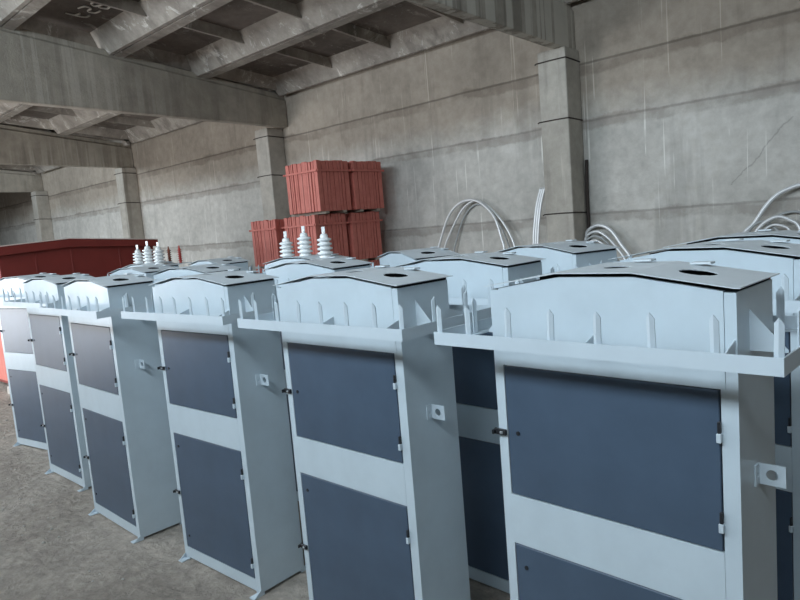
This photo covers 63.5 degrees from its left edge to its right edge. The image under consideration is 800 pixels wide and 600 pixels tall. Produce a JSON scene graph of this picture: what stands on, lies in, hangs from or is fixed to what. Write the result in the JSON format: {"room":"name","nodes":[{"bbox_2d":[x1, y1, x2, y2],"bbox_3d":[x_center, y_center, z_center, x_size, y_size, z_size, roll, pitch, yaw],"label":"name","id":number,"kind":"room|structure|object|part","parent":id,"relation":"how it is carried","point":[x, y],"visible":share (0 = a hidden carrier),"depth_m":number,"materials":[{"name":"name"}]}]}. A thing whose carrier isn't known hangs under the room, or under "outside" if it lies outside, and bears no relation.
{"room":"industrial warehouse","nodes":[
{"label":"industrial warehouse","id":0,"kind":"room"},
{"bbox_2d":[0,102,21,116],"bbox_3d":[-7.046,-3.747,11.011,5.820,0.462,1.460,1,9,42],"label":"ceiling","id":1,"kind":"structure","parent":0,"point":[5,108],"depth_m":12.34,"materials":[{"name":"concrete"}]},
{"bbox_2d":[0,0,30,25],"bbox_3d":[-3.814,-3.573,6.014,5.540,0.465,1.500,1,9,42],"label":"ceiling","id":2,"kind":"structure","parent":0,"point":[8,8],"depth_m":7.75,"materials":[{"name":"concrete"}]},
{"bbox_2d":[0,168,36,174],"bbox_3d":[-16.302,-4.161,23.640,11.700,0.480,1.680,1,9,42],"label":"ceiling","id":3,"kind":"structure","parent":0,"point":[34,172],"depth_m":20.16,"materials":[{"name":"concrete"}]},
{"bbox_2d":[0,123,55,132],"bbox_3d":[-10.624,-3.928,16.296,6.200,0.460,1.440,1,9,42],"label":"ceiling","id":4,"kind":"structure","parent":0,"point":[34,128],"depth_m":14.38,"materials":[{"name":"concrete"}]},
{"bbox_2d":[0,104,110,133],"bbox_3d":[-6.044,-3.829,12.104,5.820,0.460,1.440,1,9,42],"label":"ceiling","id":5,"kind":"structure","parent":0,"point":[60,120],"depth_m":13.76,"materials":[{"name":"concrete"}]},
{"bbox_2d":[0,133,129,173],"bbox_3d":[-9.554,-4.015,17.463,6.200,0.480,1.680,1,9,42],"label":"ceiling","id":6,"kind":"structure","parent":0,"point":[39,169],"depth_m":19.28,"materials":[{"name":"concrete"}]},
{"bbox_2d":[1,0,211,54],"bbox_3d":[-2.798,-3.655,7.122,5.540,0.462,1.460,1,9,42],"label":"ceiling","id":7,"kind":"structure","parent":0,"point":[114,29],"depth_m":8.53,"materials":[{"name":"concrete"}]},
{"bbox_2d":[65,2,110,17],"bbox_3d":[-3.915,-3.763,8.310,0.960,0.054,0.249,-1,8,33],"label":"chalk scrawl","id":8,"kind":"object","parent":7,"relation":"attached to","point":[91,3],"visible":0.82,"depth_m":8.40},
{"bbox_2d":[61,77,276,143],"bbox_3d":[-4.974,-3.916,13.270,5.820,0.480,1.680,1,9,42],"label":"ceiling","id":9,"kind":"structure","parent":0,"point":[133,128],"depth_m":14.63,"materials":[{"name":"concrete"}]},
{"bbox_2d":[114,0,385,76],"bbox_3d":[-1.796,-3.737,8.215,5.540,0.460,1.440,1,9,42],"label":"ceiling","id":10,"kind":"structure","parent":0,"point":[218,34],"depth_m":8.96,"materials":[{"name":"concrete"}]},
{"bbox_2d":[0,381,509,599],"bbox_3d":[-7.749,1.104,11.556,41.000,0.120,10.157,1,9,42],"label":"floor","id":11,"kind":"structure","parent":0,"point":[30,569],"depth_m":3.69,"materials":[{"name":"grey concrete"}]},
{"bbox_2d":[0,273,59,449],"bbox_3d":[-3.221,0.542,5.782,0.926,1.552,0.517,0,8,33],"label":"cabinet","id":12,"kind":"object","parent":11,"relation":"on","point":[25,403],"visible":0.47,"depth_m":5.71,"materials":[{"name":"grey metal"}]},
{"bbox_3d":[-3.269,-0.038,5.716,0.926,0.038,0.517,0,8,33],"label":"tray frame","id":13,"kind":"part","parent":12,"relation":"part of","materials":[{"name":"grey paint"}]},
{"bbox_3d":[-3.319,0.270,5.643,0.602,0.393,0.012,0,8,33],"label":"door","id":14,"kind":"part","parent":12,"relation":"part of","materials":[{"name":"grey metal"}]},
{"bbox_3d":[-3.264,0.938,5.719,0.602,0.635,0.012,0,8,33],"label":"door","id":15,"kind":"part","parent":12,"relation":"part of","materials":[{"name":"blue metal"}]},
{"bbox_2d":[30,191,53,240],"bbox_3d":[-11.196,-1.562,20.500,0.434,3.714,0.397,1,9,42],"label":"concrete column","id":16,"kind":"structure","parent":11,"relation":"on","point":[40,200],"depth_m":20.24,"materials":[{"name":"concrete"}]},
{"bbox_2d":[0,170,42,192],"bbox_3d":[-14.281,-3.453,16.713,0.151,1.380,9.548,0,8,37],"label":"concrete beam","id":17,"kind":"structure","parent":16,"relation":"on","point":[10,181],"depth_m":19.94,"materials":[{"name":"grey concrete"}]},
{"bbox_2d":[2,273,94,491],"bbox_3d":[-2.494,0.581,4.910,0.926,1.552,0.517,1,9,42],"label":"cabinet","id":18,"kind":"object","parent":11,"relation":"on","point":[50,339],"visible":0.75,"depth_m":4.75,"materials":[{"name":"grey metal"}]},
{"bbox_3d":[-2.541,0.001,4.844,0.926,0.038,0.517,1,9,42],"label":"tray frame","id":19,"kind":"part","parent":18,"relation":"part of","materials":[{"name":"grey paint"}]},
{"bbox_3d":[-2.607,0.308,4.785,0.602,0.393,0.012,1,9,42],"label":"door","id":20,"kind":"part","parent":18,"relation":"part of","materials":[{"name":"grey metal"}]},
{"bbox_3d":[-2.552,0.977,4.861,0.602,0.635,0.012,1,9,42],"label":"door","id":21,"kind":"part","parent":18,"relation":"part of","materials":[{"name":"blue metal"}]},
{"bbox_2d":[2,419,175,599],"bbox_3d":[-2.538,1.414,4.442,7.275,0.024,3.087,1,9,42],"label":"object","id":22,"kind":"structure","parent":11,"relation":"on","point":[43,542],"depth_m":4.04,"materials":[{"name":"concrete"}]},
{"bbox_2d":[38,273,181,543],"bbox_3d":[-1.732,0.619,4.030,0.926,1.552,0.517,2,9,44],"label":"cabinet","id":23,"kind":"object","parent":11,"relation":"on","point":[122,396],"visible":0.95,"depth_m":3.83,"materials":[{"name":"grey metal"}]},
{"bbox_3d":[-1.780,0.038,3.964,0.926,0.038,0.517,2,9,44],"label":"tray frame","id":24,"kind":"part","parent":23,"relation":"part of","materials":[{"name":"grey paint"}]},
{"bbox_3d":[-1.848,0.345,3.908,0.602,0.393,0.012,2,9,44],"label":"door","id":25,"kind":"part","parent":23,"relation":"part of","materials":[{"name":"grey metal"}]},
{"bbox_3d":[-1.794,1.014,3.983,0.602,0.635,0.012,2,9,44],"label":"door","id":26,"kind":"part","parent":23,"relation":"part of","materials":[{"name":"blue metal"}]},
{"bbox_2d":[114,167,144,238],"bbox_3d":[-6.771,-1.467,16.449,0.434,3.714,0.397,1,9,42],"label":"concrete column","id":27,"kind":"structure","parent":11,"relation":"on","point":[126,178],"depth_m":16.21,"materials":[{"name":"concrete"}]},
{"bbox_2d":[0,124,133,167],"bbox_3d":[-9.518,-3.351,12.348,0.151,1.384,9.600,0,8,35],"label":"concrete beam","id":28,"kind":"structure","parent":27,"relation":"on","point":[18,145],"depth_m":14.69,"materials":[{"name":"grey concrete"}]},
{"bbox_2d":[109,264,175,278],"bbox_3d":[-2.150,0.472,5.622,0.926,1.552,0.517,1,9,43],"label":"cabinet","id":29,"kind":"object","parent":11,"relation":"on","point":[148,271],"visible":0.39,"depth_m":5.42,"materials":[{"name":"grey metal"}]},
{"bbox_2d":[107,241,191,275],"bbox_3d":[-2.498,0.272,6.699,0.926,1.764,0.553,1,9,42],"label":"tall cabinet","id":30,"kind":"object","parent":11,"relation":"on","point":[148,260],"visible":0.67,"depth_m":6.58,"materials":[{"name":"white ceramic"}]},
{"bbox_2d":[153,263,264,286],"bbox_3d":[-1.389,0.518,4.669,0.926,1.552,0.517,1,8,40],"label":"cabinet","id":31,"kind":"object","parent":11,"relation":"on","point":[168,273],"visible":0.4,"depth_m":4.51,"materials":[{"name":"grey metal"}]},
{"bbox_2d":[121,269,305,599],"bbox_3d":[-0.893,0.629,3.333,0.926,1.552,0.517,1,9,41],"label":"cabinet","id":32,"kind":"object","parent":11,"relation":"on","point":[224,382],"visible":0.95,"depth_m":3.15,"materials":[{"name":"grey metal"}]},
{"bbox_3d":[-1.004,0.356,3.206,0.602,0.393,0.012,1,9,41],"label":"door","id":33,"kind":"part","parent":32,"relation":"part of","materials":[{"name":"grey metal"}]},
{"bbox_3d":[-0.940,0.048,3.267,0.926,0.038,0.517,1,9,41],"label":"tray frame","id":34,"kind":"part","parent":32,"relation":"part of","materials":[{"name":"grey paint"}]},
{"bbox_3d":[-0.949,1.024,3.282,0.602,0.635,0.012,1,9,41],"label":"door","id":35,"kind":"part","parent":32,"relation":"part of","materials":[{"name":"grey metal"}]},
{"bbox_2d":[188,256,265,273],"bbox_3d":[-1.647,0.374,6.129,0.517,1.552,0.926,-10,8,-40],"label":"cabinet","id":36,"kind":"object","parent":11,"relation":"on","point":[234,261],"visible":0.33,"depth_m":5.89,"materials":[{"name":"grey metal"}]},
{"bbox_2d":[253,128,290,219],"bbox_3d":[-2.346,-1.371,12.398,0.434,3.714,0.397,1,9,42],"label":"concrete column","id":37,"kind":"structure","parent":11,"relation":"on","point":[269,141],"depth_m":12.15,"materials":[{"name":"concrete"}]},
{"bbox_2d":[263,256,371,500],"bbox_3d":[-0.445,0.520,3.969,0.517,1.552,0.926,-11,9,-44],"label":"cabinet","id":38,"kind":"object","parent":11,"relation":"on","point":[289,271],"visible":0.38,"depth_m":3.83,"materials":[{"name":"grey metal"}]},
{"bbox_3d":[-0.563,0.247,3.849,0.012,0.393,0.602,-11,9,-44],"label":"door","id":39,"kind":"part","parent":38,"relation":"part of","materials":[{"name":"metal"}]},
{"bbox_3d":[-0.508,0.915,3.925,0.012,0.635,0.602,-11,9,-44],"label":"door","id":40,"kind":"part","parent":38,"relation":"part of","materials":[{"name":"metal"}]},
{"bbox_2d":[262,226,373,274],"bbox_3d":[-0.647,0.324,4.901,0.926,1.764,0.517,1,9,42],"label":"tall cabinet","id":41,"kind":"object","parent":11,"relation":"on","point":[304,242],"visible":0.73,"depth_m":4.79,"materials":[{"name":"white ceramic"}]},
{"bbox_2d":[237,265,491,599],"bbox_3d":[-0.107,0.648,2.590,0.926,1.552,0.517,1,9,43],"label":"cabinet","id":42,"kind":"object","parent":11,"relation":"on","point":[370,389],"visible":1,"depth_m":2.40,"materials":[{"name":"grey metal"}]},
{"bbox_3d":[-0.222,0.375,2.467,0.602,0.393,0.012,1,9,43],"label":"door","id":43,"kind":"part","parent":42,"relation":"part of","materials":[{"name":"grey metal"}]},
{"bbox_3d":[-0.167,1.044,2.542,0.602,0.635,0.012,1,9,43],"label":"door","id":44,"kind":"part","parent":42,"relation":"part of","materials":[{"name":"grey metal"}]},
{"bbox_3d":[-0.155,0.068,2.524,0.926,0.038,0.517,1,9,43],"label":"tray frame","id":45,"kind":"part","parent":42,"relation":"part of","materials":[{"name":"grey paint"}]},
{"bbox_2d":[371,246,458,267],"bbox_3d":[0.161,0.431,4.311,0.517,1.552,0.926,-7,7,-20],"label":"cabinet","id":46,"kind":"object","parent":11,"relation":"on","point":[393,258],"visible":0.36,"depth_m":4.11,"materials":[{"name":"grey metal"}]},
{"bbox_2d":[437,199,505,249],"bbox_3d":[0.918,-0.477,9.560,1.707,1.999,0.234,1,9,42],"label":"conduit","id":47,"kind":"object","parent":11,"relation":"on","point":[465,200],"visible":0.54,"depth_m":9.35,"materials":[{"name":"grey plastic"}]},
{"bbox_2d":[444,200,515,247],"bbox_3d":[1.111,-0.470,9.460,1.782,1.974,0.198,1,9,42],"label":"conduit","id":48,"kind":"object","parent":11,"relation":"on","point":[468,203],"visible":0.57,"depth_m":9.33,"materials":[{"name":"grey plastic"}]},
{"bbox_2d":[453,204,509,251],"bbox_3d":[1.188,-0.453,9.507,1.484,1.914,0.102,1,9,42],"label":"conduit","id":49,"kind":"object","parent":11,"relation":"on","point":[468,210],"visible":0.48,"depth_m":9.54,"materials":[{"name":"grey plastic"}]},
{"bbox_2d":[394,251,577,593],"bbox_3d":[0.352,0.553,3.101,0.926,1.552,0.517,1,9,43],"label":"cabinet","id":50,"kind":"object","parent":11,"relation":"on","point":[474,368],"visible":0.35,"depth_m":2.92,"materials":[{"name":"grey metal"}]},
{"bbox_3d":[0.305,-0.028,3.035,0.926,0.038,0.517,1,9,43],"label":"tray frame","id":51,"kind":"part","parent":50,"relation":"part of","materials":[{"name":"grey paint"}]},
{"bbox_3d":[0.237,0.280,2.978,0.602,0.393,0.012,1,9,43],"label":"door","id":52,"kind":"part","parent":50,"relation":"part of","materials":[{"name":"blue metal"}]},
{"bbox_3d":[0.292,0.948,3.053,0.602,0.635,0.012,1,9,43],"label":"door","id":53,"kind":"part","parent":50,"relation":"part of","materials":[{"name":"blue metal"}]},
{"bbox_2d":[532,188,540,243],"bbox_3d":[1.863,-0.477,8.677,0.194,2.035,0.076,-7,7,-16],"label":"conduit","id":54,"kind":"object","parent":11,"relation":"on","point":[536,205],"visible":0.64,"depth_m":8.61,"materials":[{"name":"grey plastic"}]},
{"bbox_2d":[535,187,542,243],"bbox_3d":[1.887,-0.476,8.655,0.192,2.035,0.076,-7,7,-17],"label":"conduit","id":55,"kind":"object","parent":11,"relation":"on","point":[539,200],"visible":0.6,"depth_m":8.59,"materials":[{"name":"grey plastic"}]},
{"bbox_2d":[537,187,544,243],"bbox_3d":[1.910,-0.476,8.633,0.191,2.035,0.076,-7,7,-18],"label":"conduit","id":56,"kind":"object","parent":11,"relation":"on","point":[543,192],"visible":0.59,"depth_m":8.57,"materials":[{"name":"grey plastic"}]},
{"bbox_2d":[535,46,586,242],"bbox_3d":[2.116,-1.274,8.314,0.434,3.714,0.397,1,9,42],"label":"concrete column","id":57,"kind":"structure","parent":11,"relation":"on","point":[558,68],"depth_m":8.10,"materials":[{"name":"concrete"}]},
{"bbox_2d":[407,0,574,48],"bbox_3d":[-0.955,-3.164,4.520,0.151,1.377,9.514,1,8,40],"label":"concrete beam","id":58,"kind":"structure","parent":57,"relation":"on","point":[547,23],"depth_m":7.13,"materials":[{"name":"grey concrete"}]},
{"bbox_2d":[585,160,590,240],"bbox_3d":[2.460,-0.634,8.353,0.053,2.321,0.043,-2,7,20],"label":"cable","id":59,"kind":"object","parent":57,"relation":"attached to","point":[586,161],"visible":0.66,"depth_m":8.26,"materials":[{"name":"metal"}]},
{"bbox_2d":[497,239,631,274],"bbox_3d":[0.885,0.452,3.607,0.517,1.552,0.926,-8,7,-26],"label":"cabinet","id":60,"kind":"object","parent":11,"relation":"on","point":[568,254],"visible":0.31,"depth_m":3.31,"materials":[{"name":"grey metal"}]},
{"bbox_2d":[584,235,618,260],"bbox_3d":[2.578,-0.121,7.992,0.720,1.373,0.203,1,9,42],"label":"conduit","id":61,"kind":"object","parent":11,"relation":"on","point":[592,236],"visible":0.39,"depth_m":8.06,"materials":[{"name":"white plastic"}]},
{"bbox_2d":[584,230,625,259],"bbox_3d":[2.662,-0.157,7.983,0.853,1.432,0.201,1,9,42],"label":"conduit","id":62,"kind":"object","parent":11,"relation":"on","point":[593,231],"visible":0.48,"depth_m":8.03,"materials":[{"name":"white plastic"}]},
{"bbox_2d":[585,223,632,257],"bbox_3d":[2.741,-0.202,7.978,0.984,1.514,0.203,1,9,42],"label":"conduit","id":63,"kind":"object","parent":11,"relation":"on","point":[607,227],"visible":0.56,"depth_m":8.03,"materials":[{"name":"white plastic"}]},
{"bbox_2d":[434,258,799,599],"bbox_3d":[0.659,0.669,1.850,0.926,1.552,0.517,2,9,45],"label":"cabinet","id":64,"kind":"object","parent":11,"relation":"on","point":[636,430],"visible":1,"depth_m":1.65,"materials":[{"name":"grey metal"}]},
{"bbox_3d":[0.597,1.065,1.805,0.602,0.635,0.012,2,9,45],"label":"door","id":65,"kind":"part","parent":64,"relation":"part of","materials":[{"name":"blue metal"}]},
{"bbox_3d":[0.542,0.396,1.729,0.602,0.393,0.012,2,9,45],"label":"door","id":66,"kind":"part","parent":64,"relation":"part of","materials":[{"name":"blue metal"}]},
{"bbox_3d":[0.612,0.089,1.784,0.926,0.038,0.517,2,9,45],"label":"tray frame","id":67,"kind":"part","parent":64,"relation":"part of","materials":[{"name":"grey paint"}]},
{"bbox_2d":[608,238,799,599],"bbox_3d":[1.221,0.553,2.467,0.517,1.552,0.926,-10,8,-38],"label":"cabinet","id":68,"kind":"object","parent":11,"relation":"on","point":[774,256],"visible":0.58,"depth_m":2.17,"materials":[{"name":"grey metal"}]},
{"bbox_3d":[1.094,0.280,2.357,0.012,0.393,0.602,-10,8,-38],"label":"door","id":69,"kind":"part","parent":68,"relation":"part of","materials":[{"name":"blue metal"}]},
{"bbox_3d":[1.149,0.948,2.433,0.012,0.635,0.602,-10,8,-38],"label":"door","id":70,"kind":"part","parent":68,"relation":"part of","materials":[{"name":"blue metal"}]},
{"bbox_3d":[1.173,-0.027,2.401,0.517,0.038,0.926,-10,8,-38],"label":"tray frame","id":71,"kind":"part","parent":68,"relation":"part of","materials":[{"name":"grey paint"}]},
{"bbox_2d":[663,229,799,249],"bbox_3d":[1.639,0.463,2.961,0.926,1.552,0.517,1,9,42],"label":"cabinet","id":72,"kind":"object","parent":11,"relation":"on","point":[793,236],"visible":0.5,"depth_m":2.86,"materials":[{"name":"grey metal"}]},
{"bbox_2d":[747,220,778,231],"bbox_3d":[3.812,-0.131,6.938,0.782,1.429,0.188,1,9,42],"label":"conduit","id":73,"kind":"object","parent":11,"relation":"on","point":[775,228],"visible":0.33,"depth_m":6.88,"materials":[{"name":"grey plastic"}]},
{"bbox_2d":[743,183,799,231],"bbox_3d":[3.997,-0.310,6.802,1.846,1.794,0.194,1,9,42],"label":"conduit","id":74,"kind":"object","parent":11,"relation":"on","point":[766,205],"visible":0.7,"depth_m":6.81,"materials":[{"name":"white plastic"}]},
{"bbox_2d":[754,215,799,231],"bbox_3d":[3.927,-0.137,6.694,0.888,1.477,0.213,1,9,42],"label":"conduit","id":75,"kind":"object","parent":11,"relation":"on","point":[789,219],"visible":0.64,"depth_m":6.67,"materials":[{"name":"grey plastic"}]},
{"bbox_2d":[764,223,790,229],"bbox_3d":[3.935,-0.102,6.762,0.598,1.387,0.193,1,9,42],"label":"conduit","id":76,"kind":"object","parent":11,"relation":"on","point":[775,224],"visible":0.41,"depth_m":6.73,"materials":[{"name":"grey plastic"}]},
{"bbox_2d":[766,210,799,226],"bbox_3d":[4.159,-0.179,6.746,1.006,1.507,0.162,1,9,42],"label":"conduit","id":77,"kind":"object","parent":11,"relation":"on","point":[792,211],"visible":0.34,"depth_m":6.77,"materials":[{"name":"grey plastic"}]},
{"bbox_3d":[-1.573,0.445,10.253,1.750,0.473,0.220,1,9,42],"label":"sleeper","id":78,"kind":"object","parent":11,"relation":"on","visible":0},
{"bbox_3d":[-1.887,-0.185,10.636,0.720,0.735,0.700,1,9,42],"label":"tank","id":79,"kind":"object","parent":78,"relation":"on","visible":0},
{"bbox_3d":[-2.042,-0.541,10.465,0.640,0.035,0.070,1,9,42],"label":"batten","id":80,"kind":"object","parent":79,"relation":"on","visible":0},
{"bbox_2d":[249,219,284,266],"bbox_3d":[-1.950,-0.947,10.550,0.720,0.735,0.700,1,9,42],"label":"tank","id":81,"kind":"object","parent":80,"relation":"on","point":[267,235],"visible":0.42,"depth_m":10.28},
{"bbox_3d":[-1.210,-0.167,9.990,0.800,0.735,0.700,1,9,42],"label":"tank","id":82,"kind":"object","parent":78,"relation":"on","visible":0},
{"bbox_3d":[-1.283,-0.525,9.769,0.800,0.035,0.070,1,9,42],"label":"batten","id":83,"kind":"object","parent":82,"relation":"on","visible":0},
{"bbox_2d":[282,213,348,256],"bbox_3d":[-1.273,-0.929,9.903,0.800,0.735,0.700,1,9,42],"label":"tank","id":84,"kind":"object","parent":83,"relation":"on","point":[334,224],"visible":0.52,"depth_m":9.69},
{"bbox_2d":[292,211,329,216],"bbox_3d":[-1.345,-1.287,9.683,0.800,0.035,0.070,1,9,42],"label":"batten","id":85,"kind":"object","parent":84,"relation":"on","point":[321,212],"visible":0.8,"depth_m":9.61,"materials":[{"name":"beige wood"}]},
{"bbox_2d":[283,160,351,214],"bbox_3d":[-1.226,-1.693,9.744,0.800,0.735,0.700,1,9,42],"label":"tank","id":86,"kind":"object","parent":85,"relation":"on","point":[315,185],"visible":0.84,"depth_m":9.51,"materials":[{"name":"red metal"}]},
{"bbox_2d":[309,210,346,215],"bbox_3d":[-1.111,-1.335,9.938,0.800,0.035,0.070,1,9,42],"label":"batten","id":87,"kind":"object","parent":84,"relation":"on","point":[340,211],"visible":0.48,"depth_m":9.75,"materials":[{"name":"wood"}]},
{"bbox_2d":[201,0,490,95],"bbox_3d":[-0.726,-3.824,9.381,5.540,0.480,1.680,1,9,42],"label":"ceiling","id":88,"kind":"structure","parent":0,"point":[386,31],"depth_m":9.78,"materials":[{"name":"concrete"}]},
{"bbox_2d":[0,0,799,270],"bbox_3d":[-4.670,-2.308,14.840,41.000,5.400,0.300,1,9,42],"label":"wall","id":89,"kind":"structure","parent":0,"point":[690,109],"depth_m":8.88,"materials":[{"name":"concrete"}]},
{"bbox_2d":[0,26,287,127],"bbox_3d":[-5.118,-3.254,8.326,0.152,1.379,9.536,0,8,38],"label":"concrete beam","id":90,"kind":"structure","parent":89,"relation":"attached to","point":[37,69],"depth_m":9.43,"materials":[{"name":"grey concrete"}]},
{"bbox_2d":[564,0,579,4],"bbox_3d":[5.455,-3.691,3.724,11.100,0.480,1.680,1,9,42],"label":"ceiling","id":91,"kind":"structure","parent":0,"point":[567,2],"depth_m":7.92,"materials":[{"name":"concrete"}]},
{"bbox_3d":[-0.570,0.314,10.678,0.850,0.473,0.220,1,9,42],"label":"sleeper","id":92,"kind":"object","parent":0,"visible":0},
{"bbox_2d":[367,260,379,267],"bbox_3d":[-0.712,-0.264,10.487,0.800,0.735,0.700,1,9,42],"label":"tank","id":93,"kind":"object","parent":92,"relation":"on","point":[376,262],"visible":0.11,"depth_m":10.30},
{"bbox_2d":[368,257,381,259],"bbox_3d":[-0.572,-0.671,10.542,0.800,0.035,0.070,1,9,42],"label":"batten","id":94,"kind":"object","parent":93,"relation":"on","point":[376,258],"visible":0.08,"depth_m":10.33,"materials":[{"name":"wood"}]},
{"bbox_3d":[-0.813,-0.621,10.280,0.800,0.035,0.070,1,9,42],"label":"batten","id":95,"kind":"object","parent":93,"relation":"on","visible":0},
{"bbox_2d":[341,211,382,259],"bbox_3d":[-0.775,-1.027,10.401,0.800,0.735,0.700,1,9,42],"label":"tank","id":96,"kind":"object","parent":95,"relation":"on","point":[363,228],"visible":0.48,"depth_m":10.11,"materials":[{"name":"red metal"}]},
{"bbox_2d":[340,209,363,213],"bbox_3d":[-0.876,-1.384,10.193,0.800,0.035,0.070,1,9,42],"label":"batten","id":97,"kind":"object","parent":96,"relation":"on","point":[358,210],"visible":0.48,"depth_m":9.99,"materials":[{"name":"wood"}]},
{"bbox_2d":[347,161,383,210],"bbox_3d":[-0.746,-1.790,10.251,0.800,0.735,0.700,1,9,42],"label":"tank","id":98,"kind":"object","parent":97,"relation":"on","point":[365,177],"visible":0.48,"depth_m":9.97,"materials":[{"name":"red metal"}]},
{"bbox_2d":[345,208,379,213],"bbox_3d":[-0.635,-1.433,10.456,0.800,0.035,0.070,1,9,42],"label":"batten","id":99,"kind":"object","parent":96,"relation":"on","point":[376,209],"visible":0.46,"depth_m":10.27,"materials":[{"name":"wood"}]},
{"bbox_3d":[-4.805,1.127,8.235,0.255,0.100,0.300,1,9,42],"label":"concrete block","id":100,"kind":"object","parent":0,"visible":0},
{"bbox_2d":[0,238,157,382],"bbox_3d":[-5.455,0.030,9.890,3.510,1.808,2.130,1,9,42],"label":"metal container","id":101,"kind":"object","parent":100,"relation":"on","point":[95,257],"visible":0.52,"depth_m":8.52,"materials":[{"name":"metal"}]}
]}

